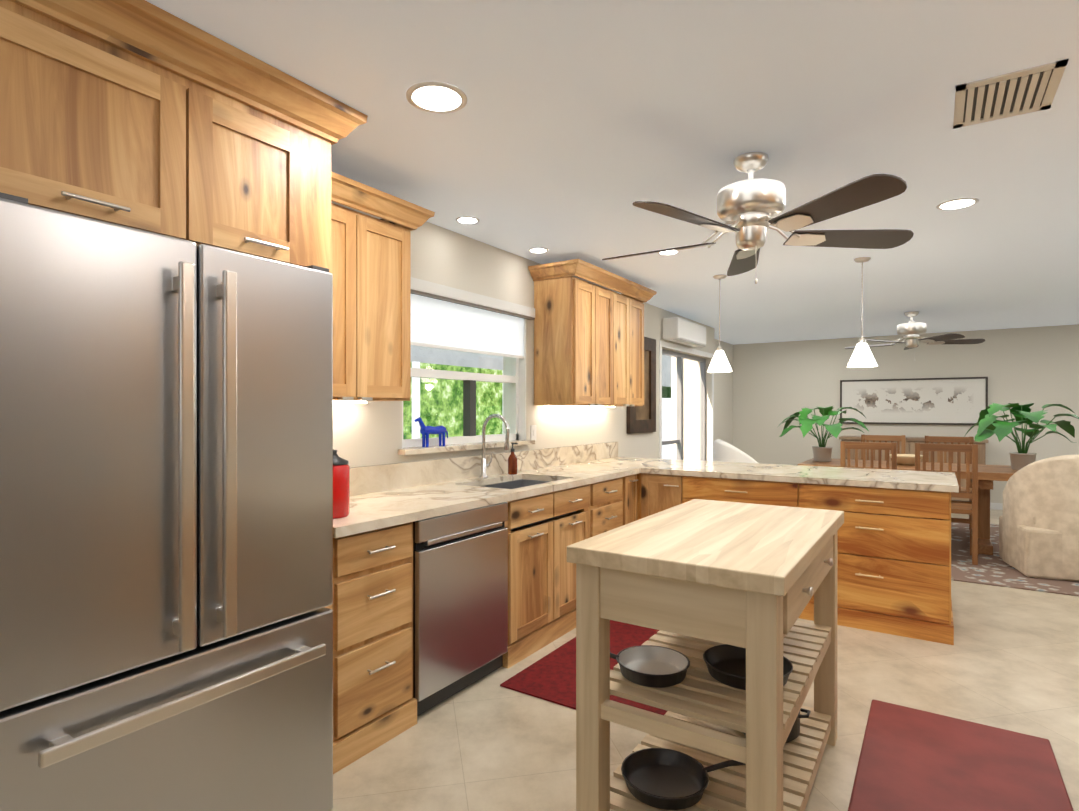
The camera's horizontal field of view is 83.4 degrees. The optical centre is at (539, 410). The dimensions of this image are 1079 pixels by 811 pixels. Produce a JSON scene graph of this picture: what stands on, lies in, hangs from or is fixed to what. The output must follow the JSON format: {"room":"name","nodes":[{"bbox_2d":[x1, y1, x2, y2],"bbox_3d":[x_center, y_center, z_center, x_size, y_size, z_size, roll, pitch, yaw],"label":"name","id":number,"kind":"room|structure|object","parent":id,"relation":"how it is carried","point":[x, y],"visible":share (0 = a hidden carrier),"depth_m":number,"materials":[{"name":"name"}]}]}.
{"room":"dining room and kitchen","nodes":[
{"label":"dining room and kitchen","id":0,"kind":"room"},
{"bbox_2d":[331,201,732,467],"bbox_3d":[0.016,0.119,5.056,0.560,2.440,12.000,0,0,33],"label":"wall","id":1,"kind":"structure","parent":0,"point":[369,433],"depth_m":4.38,"materials":[{"name":"beige paint"}]},
{"bbox_2d":[0,0,219,247],"bbox_3d":[-1.435,-0.793,1.735,0.634,0.601,0.654,0,0,33],"label":"upper cabinet","id":2,"kind":"object","parent":1,"relation":"attached to","point":[144,115],"depth_m":1.61,"materials":[{"name":"brown wood"}]},
{"bbox_2d":[220,48,339,272],"bbox_3d":[-1.175,-0.794,2.133,0.634,0.601,0.594,0,0,33],"label":"upper cabinet","id":3,"kind":"object","parent":1,"relation":"attached to","point":[277,136],"depth_m":2.00,"materials":[{"name":"brown wood"}]},
{"bbox_2d":[331,171,434,403],"bbox_3d":[-0.894,-0.505,2.763,0.414,0.937,0.761,0,0,33],"label":"upper cabinet","id":4,"kind":"object","parent":1,"relation":"attached to","point":[371,264],"visible":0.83,"depth_m":2.73,"materials":[{"name":"brown wood"}]},
{"bbox_2d":[402,319,525,448],"bbox_3d":[-0.513,-0.250,3.920,0.198,0.920,1.220,0,0,33],"label":"kitchen window","id":5,"kind":"structure","parent":1,"relation":"in","point":[512,379],"depth_m":4.05,"materials":[{"name":"white"}]},
{"bbox_2d":[411,277,534,358],"bbox_3d":[-0.418,-0.557,3.857,0.075,0.365,1.300,0,0,33],"label":"roller blind","id":6,"kind":"object","parent":5,"relation":"attached to","point":[447,317],"visible":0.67,"depth_m":3.80,"materials":[{"name":"white fabric"}]},
{"bbox_2d":[398,440,534,454],"bbox_3d":[-0.460,0.226,3.886,0.185,0.030,1.280,0,0,33],"label":"window sill","id":7,"kind":"structure","parent":1,"relation":"attached to","point":[435,449],"depth_m":3.69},
{"bbox_2d":[415,417,447,446],"bbox_3d":[-0.630,0.123,3.556,0.052,0.176,0.276,0,0,33],"label":"horse figurine","id":8,"kind":"object","parent":7,"relation":"on","point":[440,430],"visible":1,"depth_m":3.51,"materials":[{"name":"blue ceramic"}]},
{"bbox_2d":[531,425,535,440],"bbox_3d":[-0.042,0.162,4.443,0.011,0.115,0.070,0,0,33],"label":"switch plate","id":9,"kind":"object","parent":1,"relation":"attached to","point":[533,432],"visible":0.81,"depth_m":4.44,"materials":[{"name":"white plastic"}]},
{"bbox_2d":[532,259,599,406],"bbox_3d":[0.205,-0.543,4.511,0.340,1.005,0.376,0,0,33],"label":"upper cabinet","id":10,"kind":"object","parent":1,"relation":"attached to","point":[588,344],"depth_m":4.37,"materials":[{"name":"brown wood"}]},
{"bbox_2d":[600,271,619,406],"bbox_3d":[0.359,-0.543,4.746,0.340,1.005,0.419,0,0,33],"label":"upper cabinet","id":11,"kind":"object","parent":1,"relation":"attached to","point":[609,300],"depth_m":4.73,"materials":[{"name":"brown wood"}]},
{"bbox_2d":[620,279,635,405],"bbox_3d":[0.524,-0.543,5.000,0.340,1.005,0.419,0,0,33],"label":"upper cabinet","id":12,"kind":"object","parent":1,"relation":"attached to","point":[628,290],"depth_m":5.00,"materials":[{"name":"brown wood"}]},
{"bbox_2d":[627,337,655,433],"bbox_3d":[1.023,-0.262,6.046,0.038,0.960,0.640,0,0,33],"label":"framed mirror","id":13,"kind":"object","parent":1,"relation":"attached to","point":[641,419],"visible":0.67,"depth_m":6.15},
{"bbox_2d":[636,287,647,405],"bbox_3d":[0.678,-0.544,5.235,0.340,1.005,0.375,0,0,33],"label":"upper cabinet","id":14,"kind":"object","parent":1,"relation":"attached to","point":[641,295],"depth_m":5.22,"materials":[{"name":"brown wood"}]},
{"bbox_2d":[662,317,705,346],"bbox_3d":[1.658,-0.884,6.879,0.188,0.238,0.950,0,0,33],"label":"mini-split air conditioner","id":15,"kind":"object","parent":1,"relation":"attached to","point":[681,331],"visible":1,"depth_m":6.61,"materials":[{"name":"white plastic"}]},
{"bbox_2d":[659,340,713,460],"bbox_3d":[1.737,0.291,7.294,0.152,2.090,1.890,0,0,33],"label":"sliding door","id":16,"kind":"structure","parent":1,"relation":"in","point":[678,442],"depth_m":7.30,"materials":[{"name":"silver metal"}]},
{"bbox_2d":[145,0,1078,344],"bbox_3d":[2.694,-1.129,3.304,6.960,0.060,12.400,0,0,33],"label":"ceiling","id":17,"kind":"structure","parent":0,"point":[573,128],"depth_m":2.42,"materials":[{"name":"white paint"}]},
{"bbox_2d":[406,81,466,113],"bbox_3d":[-0.360,-1.095,2.123,0.212,0.005,0.213,0,0,33],"label":"recessed light","id":18,"kind":"object","parent":17,"relation":"in","point":[436,97],"visible":1,"depth_m":2.11,"materials":[{"name":"white glass"}]},
{"bbox_2d":[456,216,479,223],"bbox_3d":[-0.414,-1.097,3.484,0.137,0.005,0.137,0,0,33],"label":"recessed light","id":19,"kind":"object","parent":17,"relation":"in","point":[467,220],"visible":1,"depth_m":3.48,"materials":[{"name":"white glass"}]},
{"bbox_2d":[528,247,547,252],"bbox_3d":[-0.009,-1.097,4.139,0.138,0.005,0.137,0,0,33],"label":"recessed light","id":20,"kind":"object","parent":17,"relation":"in","point":[538,250],"visible":1,"depth_m":4.13,"materials":[{"name":"white glass"}]},
{"bbox_2d":[658,250,679,254],"bbox_3d":[0.892,-1.097,4.183,0.150,0.005,0.150,0,0,33],"label":"recessed light","id":21,"kind":"object","parent":17,"relation":"in","point":[671,252],"visible":0.67,"depth_m":4.19,"materials":[{"name":"white glass"}]},
{"bbox_2d":[707,275,731,371],"bbox_3d":[1.470,-0.711,4.941,0.196,0.779,0.196,0,0,33],"label":"pendant light","id":22,"kind":"object","parent":17,"relation":"hanging from","point":[719,362],"visible":1,"depth_m":4.90,"materials":[{"name":"white glass"}]},
{"bbox_2d":[602,152,913,283],"bbox_3d":[0.870,-0.820,2.669,1.310,0.555,1.369,0,0,33],"label":"kitchen ceiling fan","id":23,"kind":"object","parent":17,"relation":"hanging from","point":[750,209],"visible":1,"depth_m":2.55,"materials":[{"name":"brown wood"}]},
{"bbox_2d":[847,257,876,367],"bbox_3d":[2.333,-0.710,4.377,0.196,0.779,0.196,0,0,33],"label":"pendant light","id":24,"kind":"object","parent":17,"relation":"hanging from","point":[862,356],"visible":1,"depth_m":4.34,"materials":[{"name":"white glass"}]},
{"bbox_2d":[845,311,984,361],"bbox_3d":[4.182,-0.825,6.816,1.368,0.555,1.322,0,0,33],"label":"ceiling fan","id":25,"kind":"object","parent":17,"relation":"hanging from","point":[911,331],"visible":0.98,"depth_m":6.67,"materials":[{"name":"silver metal"}]},
{"bbox_2d":[936,198,978,209],"bbox_3d":[2.215,-1.096,3.211,0.188,0.005,0.188,0,0,33],"label":"recessed light","id":26,"kind":"object","parent":17,"relation":"in","point":[958,203],"visible":0.98,"depth_m":3.19,"materials":[{"name":"white glass"}]},
{"bbox_2d":[953,59,1068,128],"bbox_3d":[1.625,-1.093,2.115,0.290,0.010,0.360,0,0,33],"label":"ceiling vent","id":27,"kind":"object","parent":17,"relation":"in","point":[1021,92],"visible":1,"depth_m":2.09,"materials":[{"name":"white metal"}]},
{"bbox_2d":[331,509,1078,810],"bbox_3d":[2.694,1.391,3.306,6.960,0.100,12.400,0,0,33],"label":"floor","id":28,"kind":"structure","parent":0,"point":[1008,659],"depth_m":2.68,"materials":[{"name":"tile"}]},
{"bbox_2d":[0,192,332,810],"bbox_3d":[-1.209,0.446,1.783,0.892,1.792,0.840,0,0,33],"label":"refrigerator","id":29,"kind":"object","parent":28,"relation":"on","point":[166,517],"visible":1,"depth_m":1.48,"materials":[{"name":"grey metal"}]},
{"bbox_2d":[332,522,416,773],"bbox_3d":[-0.902,0.904,2.579,0.604,0.876,0.442,0,0,33],"label":"base cabinet","id":30,"kind":"object","parent":28,"relation":"on","point":[374,703],"depth_m":2.39,"materials":[{"name":"brown wood"}]},
{"bbox_2d":[413,502,507,715],"bbox_3d":[-0.582,0.907,3.028,0.580,0.868,0.646,0,0,33],"label":"dishwasher","id":31,"kind":"object","parent":28,"relation":"on","point":[460,601],"visible":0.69,"depth_m":2.82,"materials":[{"name":"silver metal"}]},
{"bbox_2d":[508,476,627,620],"bbox_3d":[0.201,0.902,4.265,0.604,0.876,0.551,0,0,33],"label":"base cabinet","id":32,"kind":"object","parent":28,"relation":"on","point":[541,579],"depth_m":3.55,"materials":[{"name":"brown wood"}]},
{"bbox_2d":[333,442,672,537],"bbox_3d":[-0.020,0.468,3.899,0.634,0.365,3.617,0,0,33],"label":"countertop","id":33,"kind":"structure","parent":32,"relation":"on","point":[386,495],"depth_m":3.42,"materials":[{"name":"stone"}]},
{"bbox_2d":[333,449,349,518],"bbox_3d":[-0.832,0.291,2.444,0.124,0.270,0.124,0,0,33],"label":"canister","id":34,"kind":"object","parent":33,"relation":"on","point":[341,487],"visible":0.58,"depth_m":2.41,"materials":[{"name":"red ceramic"}]},
{"bbox_2d":[479,414,509,477],"bbox_3d":[-0.269,0.221,3.813,0.229,0.406,0.104,0,0,33],"label":"faucet","id":35,"kind":"object","parent":33,"relation":"on","point":[484,465],"visible":1,"depth_m":3.82,"materials":[{"name":"silver metal"}]},
{"bbox_2d":[508,443,517,474],"bbox_3d":[-0.177,0.319,4.059,0.072,0.210,0.063,0,0,33],"label":"soap bottle","id":36,"kind":"object","parent":33,"relation":"on","point":[512,464],"visible":1,"depth_m":4.04,"materials":[{"name":"brown glass"}]},
{"bbox_2d":[500,620,666,714],"bbox_3d":[0.611,1.336,3.336,0.920,0.008,1.530,0,0,33],"label":"runner rug","id":37,"kind":"object","parent":28,"relation":"on","point":[550,677],"visible":0.14,"depth_m":3.07,"materials":[{"name":"red fabric"}]},
{"bbox_2d":[628,474,635,522],"bbox_3d":[0.415,0.902,4.592,0.604,0.876,0.231,0,0,33],"label":"base cabinet","id":38,"kind":"object","parent":28,"relation":"on","point":[631,478],"depth_m":4.46,"materials":[{"name":"brown wood"}]},
{"bbox_2d":[636,473,683,519],"bbox_3d":[1.029,0.902,4.688,0.360,0.876,0.689,0,0,33],"label":"base cabinet","id":39,"kind":"object","parent":28,"relation":"on","point":[655,493],"depth_m":4.46,"materials":[{"name":"brown wood"}]},
{"bbox_2d":[567,499,843,810],"bbox_3d":[0.671,0.877,2.168,0.638,0.930,1.180,0,0,33],"label":"island cart","id":40,"kind":"object","parent":28,"relation":"on","point":[693,580],"visible":0.98,"depth_m":1.83,"materials":[{"name":"brown wood"}]},
{"bbox_2d":[610,645,689,687],"bbox_3d":[0.323,0.825,2.013,0.353,0.077,0.238,0,0,33],"label":"pan","id":41,"kind":"object","parent":40,"relation":"on","point":[652,666],"visible":0.92,"depth_m":2.02,"materials":[{"name":"black metal"}]},
{"bbox_2d":[621,748,745,809],"bbox_3d":[0.460,1.180,1.959,0.372,0.077,0.337,0,0,33],"label":"skillet","id":42,"kind":"object","parent":40,"relation":"on","point":[664,778],"visible":0.96,"depth_m":1.98,"materials":[{"name":"black metal"}]},
{"bbox_2d":[703,644,792,689],"bbox_3d":[0.702,0.825,2.024,0.291,0.077,0.391,0,0,33],"label":"pan","id":43,"kind":"object","parent":40,"relation":"on","point":[726,664],"visible":0.54,"depth_m":2.01,"materials":[{"name":"black metal"}]},
{"bbox_2d":[742,708,810,742],"bbox_3d":[0.870,1.162,2.325,0.310,0.112,0.250,0,0,33],"label":"pot","id":44,"kind":"object","parent":40,"relation":"on","point":[794,733],"visible":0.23,"depth_m":2.23,"materials":[{"name":"black metal"}]},
{"bbox_2d":[684,476,799,617],"bbox_3d":[1.496,0.902,4.418,0.843,0.876,0.630,0,0,33],"label":"base cabinet","id":45,"kind":"object","parent":28,"relation":"on","point":[776,493],"depth_m":4.11,"materials":[{"name":"brown wood"}]},
{"bbox_2d":[641,459,958,492],"bbox_3d":[1.817,0.444,4.329,1.919,0.038,0.887,0,0,33],"label":"countertop","id":46,"kind":"structure","parent":45,"relation":"on","point":[861,477],"depth_m":4.11,"materials":[{"name":"stone"}]},
{"bbox_2d":[800,483,953,644],"bbox_3d":[2.192,0.902,3.962,0.820,0.876,0.630,0,0,33],"label":"base cabinet","id":47,"kind":"object","parent":28,"relation":"on","point":[894,564],"depth_m":3.63,"materials":[{"name":"brown wood"}]},
{"bbox_2d":[839,436,988,500],"bbox_3d":[5.212,0.855,8.518,1.750,0.960,0.480,0,0,33],"label":"sideboard","id":48,"kind":"object","parent":28,"relation":"on","point":[910,444],"visible":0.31,"depth_m":8.26,"materials":[{"name":"brown wood"}]},
{"bbox_2d":[848,699,1073,810],"bbox_3d":[1.445,1.333,2.080,0.630,0.018,1.280,0,0,33],"label":"mat","id":49,"kind":"object","parent":28,"relation":"on","point":[911,759],"visible":0.92,"depth_m":2.25,"materials":[{"name":"red fabric"}]},
{"bbox_2d":[951,522,1078,596],"bbox_3d":[4.128,1.332,6.037,4.550,0.010,3.060,0,0,33],"label":"dining rug","id":50,"kind":"object","parent":28,"relation":"on","point":[994,569],"visible":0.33,"depth_m":5.01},
{"bbox_2d":[712,439,757,462],"bbox_3d":[2.281,0.816,6.642,0.740,1.019,0.700,0,0,-2],"label":"armchair","id":51,"kind":"object","parent":50,"relation":"on","point":[723,451],"visible":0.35,"depth_m":6.43,"materials":[{"name":"white fabric"}]},
{"bbox_2d":[840,441,896,469],"bbox_3d":[3.171,0.807,5.808,0.460,1.039,0.450,0,0,33],"label":"dining chair","id":52,"kind":"object","parent":50,"relation":"on","point":[871,446],"visible":0.4,"depth_m":5.61,"materials":[{"name":"brown wood"}]},
{"bbox_2d":[861,434,905,460],"bbox_3d":[3.992,0.806,7.063,0.460,1.039,0.450,0,0,33],"label":"dining chair","id":53,"kind":"object","parent":50,"relation":"on","point":[886,438],"visible":0.33,"depth_m":7.20,"materials":[{"name":"brown wood"}]},
{"bbox_2d":[797,458,1018,554],"bbox_3d":[3.849,0.944,6.279,2.020,0.764,1.000,0,0,33],"label":"dining table","id":54,"kind":"object","parent":50,"relation":"on","point":[988,475],"visible":0.23,"depth_m":5.86,"materials":[{"name":"brown wood"}]},
{"bbox_2d":[779,406,868,461],"bbox_3d":[3.136,0.252,6.703,0.922,0.618,0.913,0,0,33],"label":"potted plant","id":55,"kind":"object","parent":54,"relation":"on","point":[822,452],"visible":1,"depth_m":6.65,"materials":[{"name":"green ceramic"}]},
{"bbox_2d":[890,454,922,464],"bbox_3d":[3.832,0.511,6.325,0.330,0.100,0.330,0,0,33],"label":"centerpiece","id":56,"kind":"object","parent":54,"relation":"on","point":[905,459],"visible":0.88,"depth_m":6.24,"materials":[{"name":"gold ceramic"}]},
{"bbox_2d":[964,403,1078,469],"bbox_3d":[4.622,0.241,5.795,0.933,0.641,0.950,0,0,33],"label":"potted plant","id":57,"kind":"object","parent":54,"relation":"on","point":[989,424],"visible":0.94,"depth_m":5.73,"materials":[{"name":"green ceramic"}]},
{"bbox_2d":[915,443,977,564],"bbox_3d":[3.701,0.808,5.521,0.460,1.039,0.450,0,0,33],"label":"dining chair","id":58,"kind":"object","parent":50,"relation":"on","point":[971,510],"visible":0.65,"depth_m":5.29,"materials":[{"name":"brown wood"}]},
{"bbox_2d":[925,436,973,529],"bbox_3d":[4.536,0.806,6.707,0.460,1.039,0.450,0,0,33],"label":"dining chair","id":59,"kind":"object","parent":50,"relation":"on","point":[946,439],"visible":0.31,"depth_m":6.86,"materials":[{"name":"brown wood"}]},
{"bbox_2d":[999,454,1078,581],"bbox_3d":[4.336,0.833,5.016,0.740,0.989,0.760,0,0,23],"label":"armchair","id":60,"kind":"object","parent":50,"relation":"on","point":[1039,528],"visible":1,"depth_m":4.79,"materials":[{"name":"beige fabric"}]},
{"bbox_2d":[733,324,1078,502],"bbox_3d":[6.033,0.115,8.411,6.960,2.440,0.200,0,0,33],"label":"wall","id":61,"kind":"structure","parent":0,"point":[775,384],"depth_m":8.78,"materials":[{"name":"beige paint"}]},
{"bbox_2d":[840,377,987,424],"bbox_3d":[5.337,-0.136,8.726,1.810,0.660,0.030,0,0,33],"label":"framed picture","id":62,"kind":"object","parent":61,"relation":"attached to","point":[945,401],"visible":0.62,"depth_m":8.68},
{"bbox_2d":[990,503,1002,509],"bbox_3d":[5.973,1.290,8.322,6.560,0.090,0.014,0,0,33],"label":"baseboard","id":63,"kind":"structure","parent":61,"relation":"attached to","point":[996,506],"depth_m":8.18,"materials":[{"name":"white"}]},
{"label":"outside","id":64,"kind":"structure","parent":0,"visible":0},
{"bbox_2d":[403,345,670,458],"bbox_3d":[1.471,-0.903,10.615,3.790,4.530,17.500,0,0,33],"label":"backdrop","id":65,"kind":"structure","parent":64,"point":[489,387],"depth_m":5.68,"materials":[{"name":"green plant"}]}
]}

